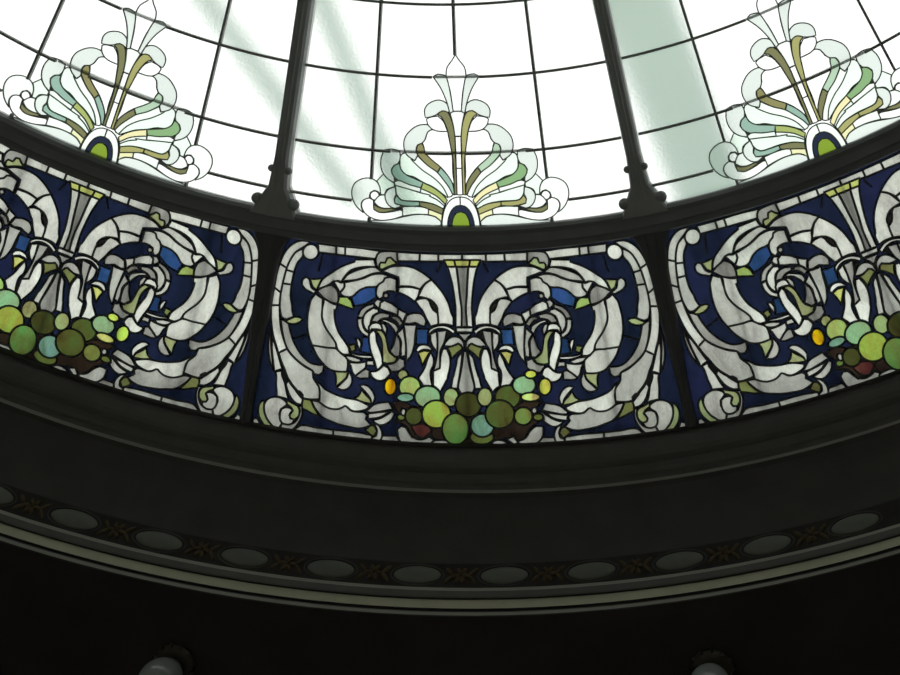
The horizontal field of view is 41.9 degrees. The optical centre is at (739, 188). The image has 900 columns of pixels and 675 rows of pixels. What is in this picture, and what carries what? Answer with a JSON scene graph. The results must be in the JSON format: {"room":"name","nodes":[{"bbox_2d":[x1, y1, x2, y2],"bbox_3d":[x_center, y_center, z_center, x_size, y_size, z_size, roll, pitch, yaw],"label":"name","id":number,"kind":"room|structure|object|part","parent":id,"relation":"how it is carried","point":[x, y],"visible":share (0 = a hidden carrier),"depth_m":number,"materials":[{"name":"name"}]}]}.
{"room":"domed rotunda hall","nodes":[
{"label":"domed rotunda hall","id":0,"kind":"room"},
{"bbox_2d":[0,542,899,674],"bbox_3d":[-1.279,-3.676,3.259,18.000,0.001,18.000,0,-78,3],"label":"ceiling","id":1,"kind":"structure","parent":0,"point":[58,617],"depth_m":4.46,"materials":[{"name":"brown paint"}]},
{"bbox_2d":[138,643,195,674],"bbox_3d":[-2.316,1.958,4.450,0.183,0.197,0.184,0,-78,3],"label":"globe lamp","id":2,"kind":"object","parent":1,"relation":"attached to","point":[170,659],"visible":1,"depth_m":4.51,"materials":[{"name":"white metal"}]},
{"bbox_3d":[-2.317,1.961,4.434,0.166,0.166,0.166,0,-78,3],"label":"glass globe","id":3,"kind":"part","parent":2,"relation":"part of"},
{"bbox_2d":[0,510,899,616],"bbox_3d":[-1.277,-3.685,3.299,11.023,0.082,11.023,0,-78,3],"label":"trim","id":4,"kind":"structure","parent":1,"relation":"attached to","point":[15,530],"depth_m":4.46,"materials":[{"name":"beige paint"}]},
{"bbox_2d":[0,479,899,587],"bbox_3d":[-1.272,-3.703,3.383,10.869,0.090,10.869,0,-78,3],"label":"trim","id":5,"kind":"structure","parent":4,"relation":"attached to","point":[889,508],"depth_m":4.53,"materials":[{"name":"brown paint"}]},
{"bbox_2d":[0,483,16,505],"bbox_3d":[-3.084,1.250,4.567,0.228,0.077,0.060,18,-77,-1],"label":"oval medallion","id":6,"kind":"object","parent":5,"relation":"attached to","point":[6,496],"visible":1,"depth_m":4.57,"materials":[{"name":"paint"}]},
{"bbox_2d":[11,494,52,518],"bbox_3d":[-2.913,1.307,4.569,0.136,0.056,0.043,18,-77,-1],"label":"floral ornament","id":7,"kind":"object","parent":5,"relation":"attached to","point":[33,503],"visible":1,"depth_m":4.56,"materials":[{"name":"gold metal"}]},
{"bbox_2d":[23,498,40,514],"bbox_3d":[-2.912,1.305,4.566,0.074,0.065,0.010,18,-41,-1],"label":"flower","id":8,"kind":"object","parent":7,"relation":"on","point":[31,510],"depth_m":4.56,"materials":[{"name":"gold metal"}]},
{"bbox_2d":[47,506,101,531],"bbox_3d":[-2.741,1.361,4.571,0.228,0.077,0.059,16,-77,0],"label":"oval medallion","id":9,"kind":"object","parent":5,"relation":"attached to","point":[70,518],"visible":1,"depth_m":4.56,"materials":[{"name":"paint"}]},
{"bbox_2d":[97,519,136,541],"bbox_3d":[-2.566,1.407,4.571,0.136,0.056,0.043,14,-77,0],"label":"floral ornament","id":10,"kind":"object","parent":5,"relation":"attached to","point":[113,532],"visible":1,"depth_m":4.56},
{"bbox_2d":[108,522,124,538],"bbox_3d":[-2.566,1.405,4.567,0.074,0.065,0.010,14,-41,0],"label":"flower","id":11,"kind":"object","parent":10,"relation":"on","point":[113,532],"depth_m":4.56,"materials":[{"name":"gold metal"}]},
{"bbox_2d":[132,529,185,552],"bbox_3d":[-2.391,1.450,4.570,0.228,0.077,0.059,12,-77,1],"label":"oval medallion","id":12,"kind":"object","parent":5,"relation":"attached to","point":[166,542],"visible":1,"depth_m":4.56,"materials":[{"name":"paint"}]},
{"bbox_2d":[182,539,220,560],"bbox_3d":[-2.213,1.485,4.567,0.136,0.056,0.043,11,-77,1],"label":"floral ornament","id":13,"kind":"object","parent":5,"relation":"attached to","point":[197,549],"visible":1,"depth_m":4.56,"materials":[{"name":"gold metal"}]},
{"bbox_2d":[193,542,209,557],"bbox_3d":[-2.213,1.482,4.564,0.074,0.065,0.010,11,-41,1],"label":"flower","id":14,"kind":"object","parent":13,"relation":"on","point":[201,545],"depth_m":4.56,"materials":[{"name":"gold metal"}]},
{"bbox_2d":[217,546,271,568],"bbox_3d":[-2.035,1.516,4.564,0.228,0.077,0.059,10,-77,1],"label":"oval medallion","id":15,"kind":"object","parent":5,"relation":"attached to","point":[241,556],"visible":1,"depth_m":4.55,"materials":[{"name":"paint"}]},
{"bbox_2d":[269,554,306,573],"bbox_3d":[-1.857,1.539,4.558,0.136,0.056,0.043,7,-77,2],"label":"floral ornament","id":16,"kind":"object","parent":5,"relation":"attached to","point":[284,564],"visible":1,"depth_m":4.55,"materials":[{"name":"gold metal"}]},
{"bbox_2d":[279,556,295,571],"bbox_3d":[-1.856,1.537,4.555,0.074,0.065,0.010,7,-41,2],"label":"flower","id":17,"kind":"object","parent":16,"relation":"on","point":[284,564],"depth_m":4.55,"materials":[{"name":"gold metal"}]},
{"bbox_2d":[303,557,357,579],"bbox_3d":[-1.677,1.558,4.552,0.228,0.077,0.060,3,-78,3],"label":"oval medallion","id":18,"kind":"object","parent":5,"relation":"attached to","point":[325,568],"visible":1,"depth_m":4.54,"materials":[{"name":"paint"}]},
{"bbox_2d":[356,563,391,581],"bbox_3d":[-1.497,1.570,4.544,0.136,0.056,0.043,3,-78,3],"label":"floral ornament","id":19,"kind":"object","parent":5,"relation":"on","point":[373,568],"visible":1,"depth_m":4.54,"materials":[{"name":"gold metal"}]},
{"bbox_2d":[365,564,381,579],"bbox_3d":[-1.497,1.567,4.541,0.074,0.065,0.010,3,-41,3],"label":"flower","id":20,"kind":"object","parent":19,"relation":"on","point":[377,569],"depth_m":4.54,"materials":[{"name":"gold metal"}]},
{"bbox_2d":[390,564,444,585],"bbox_3d":[-1.317,1.577,4.535,0.228,0.077,0.059,0,-78,3],"label":"oval medallion","id":21,"kind":"object","parent":5,"relation":"attached to","point":[412,574],"visible":1,"depth_m":4.52,"materials":[{"name":"paint"}]},
{"bbox_2d":[0,402,899,560],"bbox_3d":[-1.264,-3.734,3.526,10.735,0.203,10.735,0,-78,3],"label":"wall","id":22,"kind":"structure","parent":5,"relation":"attached to","point":[40,454],"depth_m":4.64,"materials":[{"name":"brown paint"}]},
{"bbox_2d":[0,346,899,492],"bbox_3d":[-1.252,-3.777,3.720,10.340,0.195,10.340,0,-78,3],"label":"trim","id":23,"kind":"structure","parent":22,"relation":"attached to","point":[27,384],"depth_m":4.75,"materials":[{"name":"paint"}]},
{"bbox_2d":[0,0,899,426],"bbox_3d":[-1.234,-3.460,4.014,8.332,0.497,9.062,0,-78,3],"label":"frame","id":24,"kind":"object","parent":23,"relation":"attached to","point":[274,217],"visible":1,"depth_m":4.66,"materials":[{"name":"paint"}]},
{"bbox_2d":[0,143,257,418],"bbox_3d":[-2.923,0.328,4.788,1.977,0.146,1.033,22,-77,-2],"label":"stained glass panel","id":25,"kind":"object","parent":24,"relation":"attached to","point":[99,284],"visible":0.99,"depth_m":4.79,"materials":[{"name":"glass"}]},
{"bbox_2d":[0,0,296,203],"bbox_3d":[-2.280,-1.268,4.600,1.597,0.314,2.537,22,-77,-2],"label":"clear glass panel","id":26,"kind":"object","parent":24,"relation":"attached to","point":[187,93],"visible":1,"depth_m":4.69,"materials":[{"name":"glass"}]},
{"bbox_3d":[-2.043,0.038,4.702,0.050,0.050,0.050,0,-78,3],"label":"knob","id":27,"kind":"part","parent":24,"relation":"part of","materials":[{"name":"paint"}]},
{"bbox_3d":[-1.905,-0.076,4.686,0.032,0.032,0.032,0,-78,3],"label":"knob","id":28,"kind":"part","parent":24,"relation":"part of","materials":[{"name":"paint"}]},
{"bbox_3d":[-1.890,0.067,4.699,0.050,0.050,0.050,0,-78,3],"label":"knob","id":29,"kind":"part","parent":24,"relation":"part of","materials":[{"name":"paint"}]},
{"bbox_2d":[290,0,629,225],"bbox_3d":[-1.192,-1.061,4.582,1.597,0.314,2.537,0,-78,3],"label":"clear glass panel","id":30,"kind":"object","parent":24,"relation":"on","point":[412,112],"visible":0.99,"depth_m":4.65,"materials":[{"name":"glass"}]},
{"bbox_2d":[252,237,685,443],"bbox_3d":[-1.176,0.661,4.759,1.977,0.146,1.033,0,-78,3],"label":"stained glass panel","id":31,"kind":"object","parent":24,"relation":"attached to","point":[562,343],"visible":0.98,"depth_m":4.75,"materials":[{"name":"glass"}]},
{"bbox_3d":[-0.478,0.062,4.616,0.050,0.050,0.050,0,-78,3],"label":"knob","id":32,"kind":"part","parent":24,"relation":"part of","materials":[{"name":"paint"}]},
{"bbox_3d":[-0.465,-0.081,4.601,0.032,0.032,0.032,0,-78,3],"label":"knob","id":33,"kind":"part","parent":24,"relation":"part of","materials":[{"name":"paint"}]},
{"bbox_3d":[-0.395,-0.094,4.594,0.032,0.032,0.032,0,-78,3],"label":"knob","id":34,"kind":"part","parent":24,"relation":"part of","materials":[{"name":"paint"}]},
{"bbox_3d":[-0.326,0.032,4.601,0.050,0.050,0.050,0,-78,3],"label":"knob","id":35,"kind":"part","parent":24,"relation":"part of","materials":[{"name":"paint"}]},
{"bbox_2d":[609,0,899,202],"bbox_3d":[-0.112,-1.275,4.472,1.597,0.314,2.537,-22,-80,8],"label":"clear glass panel","id":36,"kind":"object","parent":24,"relation":"attached to","point":[723,94],"visible":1,"depth_m":4.55,"materials":[{"name":"glass"}]},
{"bbox_2d":[666,150,899,423],"bbox_3d":[0.560,0.316,4.583,1.977,0.146,1.033,-22,-80,8],"label":"stained glass panel","id":37,"kind":"object","parent":24,"relation":"attached to","point":[796,297],"visible":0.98,"depth_m":4.62,"materials":[{"name":"glass"}]},
{"bbox_2d":[443,567,478,583],"bbox_3d":[-1.136,1.577,4.525,0.136,0.056,0.043,-1,-78,3],"label":"floral ornament","id":38,"kind":"object","parent":5,"relation":"on","point":[463,573],"visible":1,"depth_m":4.52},
{"bbox_2d":[452,568,468,583],"bbox_3d":[-1.137,1.575,4.521,0.074,0.065,0.010,-1,-41,3],"label":"flower","id":39,"kind":"object","parent":38,"relation":"on","point":[459,572],"depth_m":4.52,"materials":[{"name":"gold metal"}]},
{"bbox_2d":[477,564,531,586],"bbox_3d":[-0.956,1.573,4.513,0.228,0.077,0.060,-5,-78,4],"label":"oval medallion","id":40,"kind":"object","parent":5,"relation":"attached to","point":[500,575],"visible":1,"depth_m":4.50,"materials":[{"name":"paint"}]},
{"bbox_2d":[531,565,564,582],"bbox_3d":[-0.776,1.561,4.500,0.136,0.056,0.043,-4,-78,4],"label":"floral ornament","id":41,"kind":"object","parent":5,"relation":"on","point":[550,571],"visible":1,"depth_m":4.49,"materials":[{"name":"gold metal"}]},
{"bbox_2d":[540,566,555,581],"bbox_3d":[-0.777,1.558,4.497,0.074,0.065,0.010,-4,-41,4],"label":"flower","id":42,"kind":"object","parent":41,"relation":"on","point":[551,573],"depth_m":4.49,"materials":[{"name":"gold metal"}]},
{"bbox_2d":[564,560,618,582],"bbox_3d":[-0.597,1.545,4.486,0.228,0.077,0.059,-6,-78,5],"label":"oval medallion","id":43,"kind":"object","parent":5,"relation":"attached to","point":[592,570],"visible":1,"depth_m":4.48,"materials":[{"name":"paint"}]},
{"bbox_2d":[619,557,651,576],"bbox_3d":[-0.419,1.521,4.471,0.136,0.056,0.043,-8,-78,5],"label":"floral ornament","id":44,"kind":"object","parent":5,"relation":"attached to","point":[637,563],"visible":1,"depth_m":4.46,"materials":[{"name":"gold metal"}]},
{"bbox_2d":[627,558,643,574],"bbox_3d":[-0.419,1.519,4.467,0.074,0.065,0.010,-8,-42,5],"label":"flower","id":45,"kind":"object","parent":44,"relation":"on","point":[638,565],"depth_m":4.46,"materials":[{"name":"gold metal"}]},
{"bbox_2d":[652,549,706,572],"bbox_3d":[-0.241,1.493,4.454,0.228,0.077,0.059,-11,-79,6],"label":"oval medallion","id":46,"kind":"object","parent":5,"relation":"attached to","point":[680,560],"visible":1,"depth_m":4.44,"materials":[{"name":"paint"}]},
{"bbox_2d":[706,543,739,564],"bbox_3d":[-0.065,1.458,4.436,0.136,0.056,0.043,-12,-79,6],"label":"floral ornament","id":47,"kind":"object","parent":5,"relation":"attached to","point":[721,550],"visible":1,"depth_m":4.43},
{"bbox_2d":[715,545,730,561],"bbox_3d":[-0.066,1.456,4.433,0.074,0.065,0.010,-12,-42,6],"label":"flower","id":48,"kind":"object","parent":47,"relation":"on","point":[721,550],"depth_m":4.43,"materials":[{"name":"gold metal"}]},
{"bbox_2d":[740,533,794,557],"bbox_3d":[0.111,1.419,4.417,0.228,0.077,0.060,-16,-79,7],"label":"oval medallion","id":49,"kind":"object","parent":5,"relation":"attached to","point":[769,544],"visible":1,"depth_m":4.41,"materials":[{"name":"paint"}]},
{"bbox_2d":[794,523,828,546],"bbox_3d":[0.284,1.372,4.397,0.136,0.056,0.043,-16,-79,7],"label":"floral ornament","id":50,"kind":"object","parent":5,"relation":"attached to","point":[812,532],"visible":1,"depth_m":4.39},
{"bbox_2d":[803,527,818,543],"bbox_3d":[0.283,1.370,4.394,0.074,0.065,0.010,-16,-42,7],"label":"flower","id":51,"kind":"object","parent":50,"relation":"on","point":[812,532],"depth_m":4.39,"materials":[{"name":"gold metal"}]},
{"bbox_2d":[827,511,882,536],"bbox_3d":[0.456,1.321,4.376,0.228,0.077,0.059,-17,-79,7],"label":"oval medallion","id":52,"kind":"object","parent":5,"relation":"attached to","point":[859,522],"visible":1,"depth_m":4.37,"materials":[{"name":"paint"}]},
{"bbox_2d":[689,648,734,674],"bbox_3d":[-0.115,1.923,4.314,0.183,0.197,0.184,0,-78,3],"label":"globe lamp","id":53,"kind":"object","parent":1,"relation":"hanging from","point":[711,661],"visible":1,"depth_m":4.38,"materials":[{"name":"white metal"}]},
{"bbox_3d":[-0.116,1.926,4.299,0.166,0.166,0.166,0,-78,3],"label":"glass globe","id":54,"kind":"part","parent":53,"relation":"part of"}
]}

